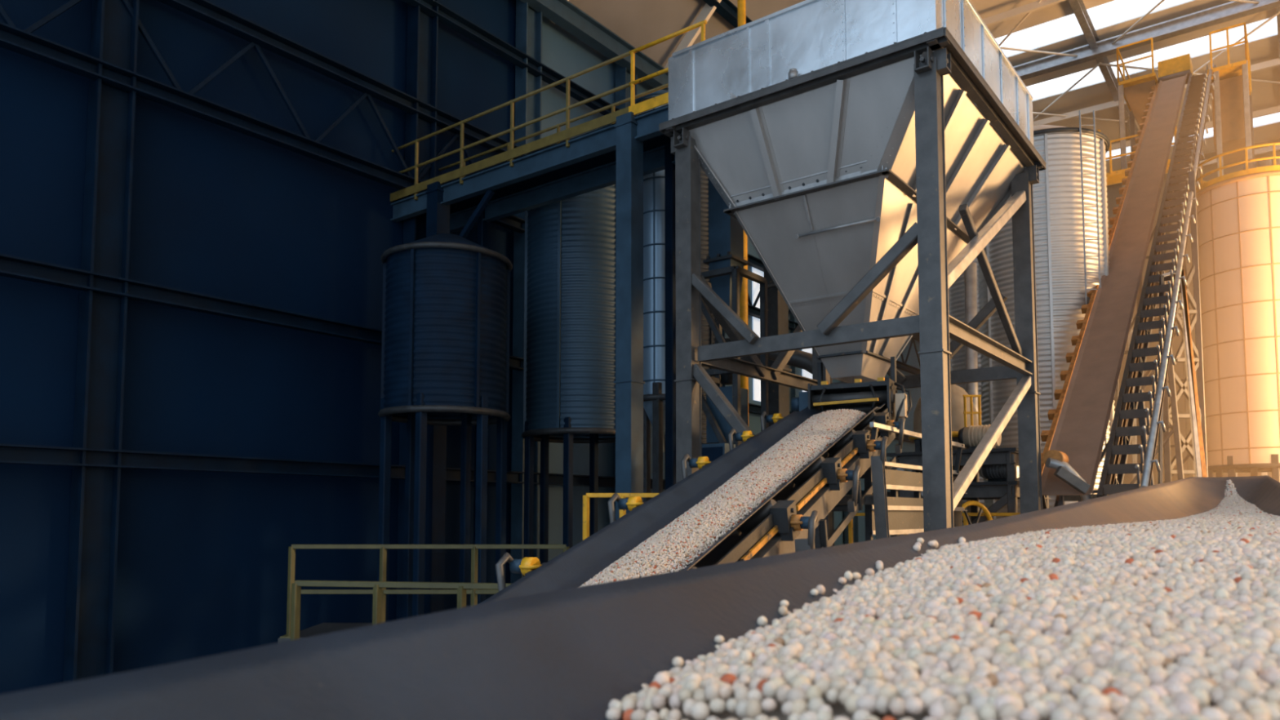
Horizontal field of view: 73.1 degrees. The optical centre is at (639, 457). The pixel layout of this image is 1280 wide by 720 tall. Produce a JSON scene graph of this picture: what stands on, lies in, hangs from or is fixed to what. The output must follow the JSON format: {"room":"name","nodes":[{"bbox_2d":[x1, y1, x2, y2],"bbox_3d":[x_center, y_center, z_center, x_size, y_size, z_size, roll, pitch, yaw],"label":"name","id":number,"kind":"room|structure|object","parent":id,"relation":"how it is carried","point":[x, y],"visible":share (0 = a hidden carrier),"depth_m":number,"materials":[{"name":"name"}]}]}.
{"room":"industrial plant","nodes":[
{"label":"industrial plant","id":0,"kind":"room"},
{"bbox_2d":[0,0,920,694],"bbox_3d":[0.477,-2.937,23.919,0.150,15.400,51.993,-3,-5,37],"label":"wall","id":1,"kind":"structure","parent":0,"point":[218,211],"depth_m":14.31,"materials":[{"name":"blue metal"}]},
{"bbox_2d":[62,0,139,683],"bbox_3d":[-7.791,-3.679,12.643,0.350,15.400,0.500,-3,-5,37],"label":"wall column","id":2,"kind":"structure","parent":1,"relation":"attached to","point":[91,603],"depth_m":12.46,"materials":[{"name":"blue metal"}]},
{"bbox_2d":[395,0,438,620],"bbox_3d":[-4.380,-3.387,17.075,0.350,15.400,0.500,-3,-5,37],"label":"trim","id":3,"kind":"structure","parent":1,"relation":"attached to","point":[422,36],"depth_m":17.20,"materials":[{"name":"blue metal"}]},
{"bbox_2d":[0,0,920,374],"bbox_3d":[0.840,-5.548,23.811,0.236,1.647,51.993,-3,-5,37],"label":"roof truss","id":4,"kind":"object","parent":1,"relation":"attached to","point":[15,39],"depth_m":13.94,"materials":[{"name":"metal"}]},
{"bbox_2d":[510,0,542,583],"bbox_3d":[-2.553,-3.231,19.448,0.350,15.400,0.500,-3,-5,37],"label":"trim","id":5,"kind":"structure","parent":1,"relation":"attached to","point":[528,20],"depth_m":19.31,"materials":[{"name":"blue metal"}]},
{"bbox_2d":[520,0,668,90],"bbox_3d":[0.933,-10.294,24.052,0.300,0.500,51.993,-3,-5,37],"label":"trim","id":6,"kind":"structure","parent":1,"relation":"attached to","point":[563,13],"depth_m":21.36,"materials":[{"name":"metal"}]},
{"bbox_2d":[614,62,637,512],"bbox_3d":[-0.361,-3.044,22.297,0.350,15.400,0.500,-3,-5,37],"label":"trim","id":7,"kind":"structure","parent":1,"relation":"attached to","point":[623,77],"depth_m":22.57,"materials":[{"name":"blue metal"}]},
{"bbox_2d":[663,0,721,68],"bbox_3d":[18.253,-13.124,10.731,45.097,4.018,0.120,-3,-5,37],"label":"trim","id":8,"kind":"structure","parent":1,"relation":"attached to","point":[707,11],"depth_m":23.46,"materials":[{"name":"grey metal"}]},
{"bbox_2d":[721,327,725,386],"bbox_3d":[2.258,-2.820,25.700,0.350,15.400,0.500,-3,-5,37],"label":"trim","id":9,"kind":"structure","parent":1,"relation":"attached to","point":[722,330],"depth_m":25.83,"materials":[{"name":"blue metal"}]},
{"bbox_2d":[751,266,764,401],"bbox_3d":[3.944,-4.050,28.326,0.040,4.451,0.936,-3,-5,37],"label":"window","id":10,"kind":"structure","parent":1,"relation":"in","point":[755,286],"depth_m":28.09,"materials":[{"name":"white glass"}]},
{"bbox_2d":[788,307,795,412],"bbox_3d":[4.998,-2.586,29.260,0.350,15.400,0.500,-3,-5,37],"label":"trim","id":11,"kind":"structure","parent":1,"relation":"attached to","point":[792,391],"depth_m":29.37,"materials":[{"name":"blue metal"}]},
{"bbox_2d":[801,347,812,391],"bbox_3d":[5.990,-4.611,31.033,0.040,6.336,0.749,-3,-5,37],"label":"window","id":12,"kind":"structure","parent":1,"relation":"in","point":[806,374],"depth_m":30.89,"materials":[{"name":"white glass"}]},
{"bbox_2d":[841,381,858,544],"bbox_3d":[8.043,-2.326,33.217,0.350,15.400,0.500,-3,-5,37],"label":"trim","id":13,"kind":"structure","parent":1,"relation":"attached to","point":[855,531],"depth_m":32.95,"materials":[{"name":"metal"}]},
{"bbox_2d":[982,0,1066,26],"bbox_3d":[23.491,-12.677,17.536,45.097,4.018,0.120,-3,-5,37],"label":"ceiling beam","id":14,"kind":"structure","parent":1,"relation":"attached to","point":[1034,6],"depth_m":26.65,"materials":[{"name":"grey metal"}]},
{"bbox_2d":[1022,6,1278,80],"bbox_3d":[26.109,-12.453,20.939,45.097,4.018,0.120,-3,-5,37],"label":"trim","id":15,"kind":"structure","parent":1,"relation":"attached to","point":[1277,6],"depth_m":28.19,"materials":[{"name":"grey metal"}]},
{"bbox_2d":[1033,57,1279,125],"bbox_3d":[28.728,-12.230,24.341,45.097,4.018,0.120,-3,-5,37],"label":"trim","id":16,"kind":"structure","parent":1,"relation":"attached to","point":[1276,62],"depth_m":33.00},
{"bbox_2d":[1106,145,1279,186],"bbox_3d":[33.965,-11.782,31.146,45.097,4.018,0.120,-3,-5,37],"label":"trim","id":17,"kind":"structure","parent":1,"relation":"attached to","point":[1266,149],"depth_m":36.92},
{"bbox_2d":[1107,105,1279,151],"bbox_3d":[31.347,-12.006,27.744,45.097,4.018,0.120,-3,-5,37],"label":"trim","id":18,"kind":"structure","parent":1,"relation":"attached to","point":[1275,109],"depth_m":33.50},
{"bbox_2d":[568,0,804,66],"bbox_3d":[2.044,-12.625,23.350,4.200,3.860,51.993,-3,-5,37],"label":"ceiling","id":19,"kind":"structure","parent":0,"point":[639,23],"depth_m":23.15,"materials":[{"name":"grey metal"}]},
{"bbox_2d":[952,0,1279,173],"bbox_3d":[19.965,-15.424,9.741,40.995,0.060,51.993,-3,-5,37],"label":"ceiling","id":20,"kind":"structure","parent":0,"point":[1264,95],"depth_m":30.27,"materials":[{"name":"grey metal"}]},
{"bbox_3d":[23.534,-15.355,6.990,31.842,0.420,41.370,0,-4,0],"label":"trim","id":21,"kind":"structure","parent":20,"relation":"attached to","visible":0},
{"bbox_2d":[1013,0,1279,79],"bbox_3d":[27.531,-14.249,19.537,40.994,0.420,0.350,-3,-5,37],"label":"beam","id":22,"kind":"structure","parent":21,"relation":"attached to","point":[1233,10],"depth_m":27.93,"materials":[{"name":"metal"}]},
{"bbox_2d":[1106,138,1279,484],"bbox_3d":[34.259,-4.379,30.958,44.994,19.200,0.150,-3,-5,37],"label":"wall","id":23,"kind":"structure","parent":0,"point":[1113,191],"depth_m":38.76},
{"bbox_2d":[0,443,890,497],"bbox_3d":[0.854,0.736,23.387,0.200,0.250,51.993,-3,-5,37],"label":"horizontal wall beam","id":24,"kind":"structure","parent":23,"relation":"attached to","point":[20,454],"depth_m":13.64,"materials":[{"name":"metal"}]},
{"bbox_2d":[0,253,914,442],"bbox_3d":[0.854,-1.759,23.552,0.200,0.250,51.993,-3,-5,37],"label":"trim","id":25,"kind":"structure","parent":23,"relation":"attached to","point":[11,266],"depth_m":13.37,"materials":[{"name":"blue metal"}]},
{"bbox_2d":[401,0,619,122],"bbox_3d":[0.854,-8.644,24.004,0.200,0.250,51.993,-3,-5,37],"label":"trim","id":26,"kind":"structure","parent":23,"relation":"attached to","point":[448,17],"depth_m":18.96,"materials":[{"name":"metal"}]},
{"bbox_2d":[156,0,919,342],"bbox_3d":[0.854,-6.449,23.860,0.200,0.250,51.993,-3,-5,37],"label":"trim","id":27,"kind":"structure","parent":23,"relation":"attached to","point":[211,13],"depth_m":15.47,"materials":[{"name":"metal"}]},
{"bbox_2d":[702,0,751,27],"bbox_3d":[2.123,-12.250,23.265,0.250,0.350,51.993,-3,-5,37],"label":"trim","id":28,"kind":"structure","parent":23,"relation":"attached to","point":[726,9],"depth_m":23.54,"materials":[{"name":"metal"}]},
{"bbox_2d":[998,0,1097,59],"bbox_3d":[11.934,-13.668,28.757,5.051,0.111,5.546,-3,-5,37],"label":"trim","id":29,"kind":"structure","parent":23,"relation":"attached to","point":[1039,1],"depth_m":28.85,"materials":[{"name":"grey metal"}]},
{"bbox_2d":[1032,62,1127,122],"bbox_3d":[15.588,-13.356,33.505,5.051,0.111,5.546,-3,-5,37],"label":"trim","id":30,"kind":"structure","parent":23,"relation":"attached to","point":[1042,113],"depth_m":33.44,"materials":[{"name":"grey metal"}]},
{"bbox_2d":[1068,0,1140,137],"bbox_3d":[7.674,-14.556,19.144,0.220,0.420,51.993,-3,-5,37],"label":"trim","id":31,"kind":"structure","parent":23,"relation":"attached to","point":[1078,7],"depth_m":28.84,"materials":[{"name":"metal"}]},
{"bbox_2d":[1111,0,1259,44],"bbox_3d":[15.899,-13.868,25.719,5.051,0.111,5.546,-3,-5,37],"label":"trim","id":32,"kind":"structure","parent":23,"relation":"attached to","point":[1162,1],"depth_m":26.78,"materials":[{"name":"grey metal"}]},
{"bbox_2d":[1100,11,1279,120],"bbox_3d":[19.553,-13.556,30.467,5.051,0.111,5.546,-3,-5,37],"label":"trim","id":33,"kind":"structure","parent":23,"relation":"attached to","point":[1194,73],"depth_m":29.90,"materials":[{"name":"grey metal"}]},
{"bbox_2d":[1275,6,1279,66],"bbox_3d":[11.639,-14.755,16.106,0.220,0.420,51.993,-3,-5,37],"label":"trim","id":34,"kind":"structure","parent":23,"relation":"attached to","point":[1278,7],"depth_m":27.68,"materials":[{"name":"metal"}]},
{"label":"floor","id":35,"kind":"structure","parent":0,"visible":0},
{"bbox_2d":[277,622,372,643],"bbox_3d":[-1.900,2.990,10.426,4.400,1.800,1.400,0,-4,0],"label":"work platform","id":36,"kind":"object","parent":35,"relation":"on","point":[323,628],"visible":0.12,"depth_m":10.58,"materials":[{"name":"metal"}]},
{"bbox_2d":[280,544,569,638],"bbox_3d":[-2.425,1.525,9.901,3.310,1.055,0.160,0,-4,0],"label":"guard rail","id":37,"kind":"object","parent":36,"relation":"on","point":[383,548],"visible":0.54,"depth_m":9.90,"materials":[{"name":"yellow metal"}]},
{"bbox_2d":[582,493,658,540],"bbox_3d":[-0.200,1.231,9.921,1.000,1.645,0.160,0,-4,0],"label":"guard rail","id":38,"kind":"object","parent":36,"relation":"on","point":[585,498],"visible":0.25,"depth_m":9.95,"materials":[{"name":"yellow metal"}]},
{"bbox_2d":[290,580,511,639],"bbox_3d":[-1.875,2.369,7.260,2.471,2.625,0.186,-1,-4,10],"label":"guard rail","id":39,"kind":"object","parent":35,"relation":"on","point":[377,586],"visible":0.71,"depth_m":7.38,"materials":[{"name":"yellow metal"}]},
{"bbox_2d":[377,233,512,622],"bbox_3d":[-3.282,0.185,14.519,2.195,7.935,2.195,2,-4,-26],"label":"storage bin","id":40,"kind":"object","parent":35,"relation":"on","point":[445,351],"visible":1,"depth_m":13.87,"materials":[{"name":"blue metal"}]},
{"bbox_2d":[390,19,706,614],"bbox_3d":[-2.826,-0.950,15.811,10.399,10.371,1.350,-3,-5,37],"label":"catwalk","id":41,"kind":"object","parent":35,"relation":"on","point":[620,153],"visible":0.56,"depth_m":14.19,"materials":[{"name":"blue metal"}]},
{"bbox_2d":[521,139,616,576],"bbox_3d":[-1.147,-1.040,17.105,2.395,10.719,2.395,-3,-5,41],"label":"silo","id":42,"kind":"object","parent":35,"relation":"on","point":[569,362],"visible":0.56,"depth_m":16.24,"materials":[{"name":"metal"}]},
{"bbox_2d":[0,475,1279,719],"bbox_3d":[2.069,1.641,3.052,1.330,3.525,10.553,-3,-5,37],"label":"conveyor","id":43,"kind":"object","parent":35,"relation":"on","point":[566,654],"visible":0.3,"depth_m":1.08,"materials":[{"name":"black rubber"}]},
{"bbox_2d":[605,479,1279,719],"bbox_3d":[2.451,0.260,3.467,4.983,0.650,7.522,0,-4,0],"label":"granules","id":44,"kind":"object","parent":43,"relation":"on","point":[1179,619],"visible":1,"depth_m":1.02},
{"bbox_2d":[635,89,668,502],"bbox_3d":[0.360,-1.153,15.108,0.920,10.684,0.920,0,-4,0],"label":"window","id":45,"kind":"structure","parent":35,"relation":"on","point":[654,254],"depth_m":14.90,"materials":[{"name":"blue glass"}]},
{"bbox_2d":[664,166,715,490],"bbox_3d":[1.220,-1.517,20.143,1.397,12.071,1.397,-3,-5,41],"label":"silo","id":46,"kind":"object","parent":35,"relation":"on","point":[707,334],"visible":0.07,"depth_m":19.82,"materials":[{"name":"metal"}]},
{"bbox_2d":[477,401,905,604],"bbox_3d":[0.761,1.349,7.356,2.242,4.686,9.608,-2,-4,26],"label":"conveyor","id":47,"kind":"object","parent":35,"relation":"on","point":[787,522],"visible":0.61,"depth_m":7.50,"materials":[{"name":"black rubber"}]},
{"bbox_2d":[579,408,866,586],"bbox_3d":[0.891,0.274,7.515,0.764,2.183,7.202,-2,-4,26],"label":"granules","id":48,"kind":"object","parent":47,"relation":"on","point":[673,547],"visible":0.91,"depth_m":6.85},
{"bbox_2d":[791,356,911,421],"bbox_3d":[2.808,-0.884,11.592,1.585,0.955,0.760,-2,-4,26],"label":"chute","id":49,"kind":"object","parent":47,"relation":"attached to","point":[864,397],"visible":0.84,"depth_m":11.48,"materials":[{"name":"metal"}]},
{"bbox_2d":[702,443,735,461],"bbox_3d":[1.077,1.915,12.493,0.550,4.218,0.320,-3,-5,37],"label":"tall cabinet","id":50,"kind":"object","parent":35,"relation":"on","point":[715,451],"visible":0.11,"depth_m":12.44,"materials":[{"name":"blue metal"}]},
{"bbox_2d":[701,178,768,447],"bbox_3d":[1.443,-0.687,14.276,1.000,9.644,1.000,-3,-5,37],"label":"tower","id":51,"kind":"object","parent":35,"relation":"on","point":[726,262],"visible":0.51,"depth_m":14.22,"materials":[{"name":"blue metal"}]},
{"bbox_2d":[737,0,748,410],"bbox_3d":[2.190,-4.029,18.304,0.199,16.841,0.180,0,-4,0],"label":"vertical pipe","id":52,"kind":"object","parent":35,"relation":"on","point":[741,4],"visible":0.24,"depth_m":18.21,"materials":[{"name":"metal"}]},
{"bbox_2d":[764,266,791,426],"bbox_3d":[2.653,-1.232,16.717,0.500,11.053,0.700,-3,-5,37],"label":"bucket elevator","id":53,"kind":"object","parent":35,"relation":"on","point":[777,308],"visible":0.12,"depth_m":16.63,"materials":[{"name":"metal"}]},
{"bbox_2d":[671,46,1042,547],"bbox_3d":[3.084,-0.128,11.696,3.620,8.190,4.360,-3,-5,37],"label":"support frame","id":54,"kind":"object","parent":35,"relation":"on","point":[934,325],"visible":0.69,"depth_m":10.79,"materials":[{"name":"paint"}]},
{"bbox_2d":[740,350,832,380],"bbox_3d":[2.374,-1.635,15.126,2.121,0.787,0.374,-2,-4,23],"label":"duct pipe","id":55,"kind":"object","parent":54,"relation":"attached to","point":[799,359],"visible":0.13,"depth_m":14.87,"materials":[{"name":"metal"}]},
{"bbox_2d":[658,0,1046,382],"bbox_3d":[3.084,-3.197,11.898,3.740,4.208,4.479,-3,-5,37],"label":"hopper","id":56,"kind":"object","parent":54,"relation":"on","point":[800,117],"visible":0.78,"depth_m":10.76,"materials":[{"name":"paint"}]},
{"bbox_2d":[864,422,967,541],"bbox_3d":[3.647,1.809,11.123,0.204,4.250,3.500,-3,-5,37],"label":"slatted panel","id":57,"kind":"object","parent":35,"relation":"on","point":[905,515],"visible":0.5,"depth_m":10.68,"materials":[{"name":"metal"}]},
{"bbox_2d":[848,512,1020,543],"bbox_3d":[4.593,2.468,13.346,3.024,3.225,0.224,-3,-5,37],"label":"guard rail","id":58,"kind":"object","parent":35,"relation":"on","point":[965,520],"visible":0.03,"depth_m":13.14,"materials":[{"name":"yellow metal"}]},
{"bbox_2d":[908,384,982,521],"bbox_3d":[5.116,1.431,14.361,1.199,5.428,1.361,-1,-4,20],"label":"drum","id":59,"kind":"object","parent":35,"relation":"on","point":[964,413],"visible":0.29,"depth_m":14.11,"materials":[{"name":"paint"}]},
{"bbox_2d":[948,257,985,520],"bbox_3d":[8.498,-0.632,21.087,2.096,10.428,2.096,-2,-4,26],"label":"silo","id":60,"kind":"object","parent":35,"relation":"on","point":[957,291],"visible":0.04,"depth_m":20.75,"materials":[{"name":"metal"}]},
{"bbox_2d":[886,447,1050,535],"bbox_3d":[5.470,2.038,14.190,2.000,4.195,2.200,-3,-5,37],"label":"rack","id":61,"kind":"object","parent":35,"relation":"on","point":[1007,492],"visible":0.14,"depth_m":13.13,"materials":[{"name":"metal"}]},
{"bbox_2d":[886,447,1018,457],"bbox_3d":[5.470,-0.030,14.326,2.000,0.050,2.200,-3,-5,37],"label":"shelf","id":62,"kind":"object","parent":61,"relation":"attached to","point":[994,451],"depth_m":13.30,"materials":[{"name":"metal"}]},
{"bbox_2d":[958,424,1001,449],"bbox_3d":[5.329,-0.310,13.569,0.580,0.398,0.362,-3,-5,37],"label":"motor","id":63,"kind":"object","parent":61,"relation":"on","point":[971,436],"visible":0.57,"depth_m":13.50,"materials":[{"name":"metal"}]},
{"bbox_2d":[968,480,1019,485],"bbox_3d":[5.470,0.469,14.293,2.000,0.050,2.200,-3,-5,37],"label":"shelf","id":64,"kind":"object","parent":61,"relation":"attached to","point":[1006,482],"depth_m":13.01,"materials":[{"name":"metal"}]},
{"bbox_2d":[978,464,1019,481],"bbox_3d":[5.679,0.208,13.659,0.339,0.377,0.580,3,-5,-36],"label":"motor","id":65,"kind":"object","parent":61,"relation":"on","point":[991,473],"visible":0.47,"depth_m":13.57,"materials":[{"name":"metal"}]},
{"bbox_2d":[964,262,979,519],"bbox_3d":[6.164,0.298,16.015,0.338,7.910,0.220,0,-4,0],"label":"duct pipe","id":66,"kind":"object","parent":35,"relation":"on","point":[970,273],"visible":0.24,"depth_m":16.13,"materials":[{"name":"metal"}]},
{"bbox_2d":[960,500,992,524],"bbox_3d":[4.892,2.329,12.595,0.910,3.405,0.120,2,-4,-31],"label":"guard","id":67,"kind":"object","parent":35,"relation":"on","point":[966,504],"visible":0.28,"depth_m":12.73,"materials":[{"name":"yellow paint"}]},
{"bbox_2d":[977,110,1117,519],"bbox_3d":[8.515,-1.320,18.126,2.694,11.412,2.694,-1,-4,11],"label":"silo","id":68,"kind":"object","parent":35,"relation":"on","point":[1069,197],"visible":0.23,"depth_m":17.16,"materials":[{"name":"metal"}]},
{"bbox_2d":[1043,449,1097,506],"bbox_3d":[6.455,1.947,12.202,1.415,4.116,0.696,0,-4,0],"label":"frame","id":69,"kind":"object","parent":35,"relation":"on","point":[1058,460],"visible":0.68,"depth_m":12.15,"materials":[{"name":"metal"}]},
{"bbox_2d":[1078,389,1154,502],"bbox_3d":[8.540,1.510,15.442,1.710,5.451,0.122,-3,-5,37],"label":"trestle","id":70,"kind":"object","parent":35,"relation":"on","point":[1142,421],"visible":0.1,"depth_m":15.28,"materials":[{"name":"paint"}]},
{"bbox_2d":[1097,125,1195,477],"bbox_3d":[14.560,-2.664,26.184,3.600,15.151,0.830,-3,-5,37],"label":"walkway","id":71,"kind":"object","parent":35,"relation":"on","point":[1113,177],"visible":0.19,"depth_m":25.92,"materials":[{"name":"yellow paint"}]},
{"bbox_2d":[1113,271,1184,484],"bbox_3d":[10.961,0.204,18.687,1.710,8.486,0.122,-3,-5,37],"label":"trestle","id":72,"kind":"object","parent":35,"relation":"on","point":[1175,427],"visible":0.19,"depth_m":18.41,"materials":[{"name":"paint"}]},
{"bbox_2d":[1040,72,1192,509],"bbox_3d":[11.315,-5.239,19.596,1.050,14.112,17.696,-3,-5,37],"label":"conveyor","id":73,"kind":"object","parent":72,"relation":"on","point":[1081,416],"visible":0.69,"depth_m":15.87,"materials":[{"name":"orange metal"}]},
{"bbox_2d":[1102,62,1216,496],"bbox_3d":[11.936,-5.599,19.037,0.664,13.582,17.617,-3,-5,37],"label":"stair","id":74,"kind":"structure","parent":73,"relation":"attached to","point":[1198,95],"depth_m":15.48,"materials":[{"name":"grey metal"}]},
{"bbox_2d":[1137,189,1194,488],"bbox_3d":[13.383,-1.103,21.932,1.710,11.519,0.122,-3,-5,37],"label":"trestle","id":75,"kind":"object","parent":35,"relation":"on","point":[1139,439],"visible":0.02,"depth_m":22.16,"materials":[{"name":"paint"}]},
{"bbox_2d":[1157,269,1206,484],"bbox_3d":[10.089,0.346,16.012,1.317,7.816,0.070,0,-4,0],"label":"frame","id":76,"kind":"object","parent":35,"relation":"on","point":[1200,469],"visible":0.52,"depth_m":16.08,"materials":[{"name":"metal"}]},
{"bbox_2d":[1163,170,1208,482],"bbox_3d":[11.709,-0.929,18.601,0.940,10.694,0.154,0,-4,0],"label":"lattice tower","id":77,"kind":"object","parent":35,"relation":"on","point":[1195,301],"visible":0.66,"depth_m":18.63,"materials":[{"name":"metal"}]},
{"bbox_2d":[1115,22,1270,484],"bbox_3d":[17.124,-4.020,26.675,3.350,17.923,2.650,-3,-5,37],"label":"platform","id":78,"kind":"object","parent":35,"relation":"on","point":[1232,101],"visible":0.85,"depth_m":26.01,"materials":[{"name":"yellow paint"}]},
{"bbox_2d":[1157,53,1193,77],"bbox_3d":[16.844,-12.144,27.172,0.850,0.500,0.900,-3,-5,37],"label":"hood","id":79,"kind":"object","parent":78,"relation":"attached to","point":[1181,64],"depth_m":26.81,"materials":[{"name":"yellow paint"}]},
{"bbox_2d":[1195,142,1279,482],"bbox_3d":[14.469,-1.239,20.125,2.440,11.513,2.440,0,-4,0],"label":"storage tank","id":80,"kind":"object","parent":35,"relation":"on","point":[1238,212],"visible":0.85,"depth_m":19.57,"materials":[{"name":"beige metal"}]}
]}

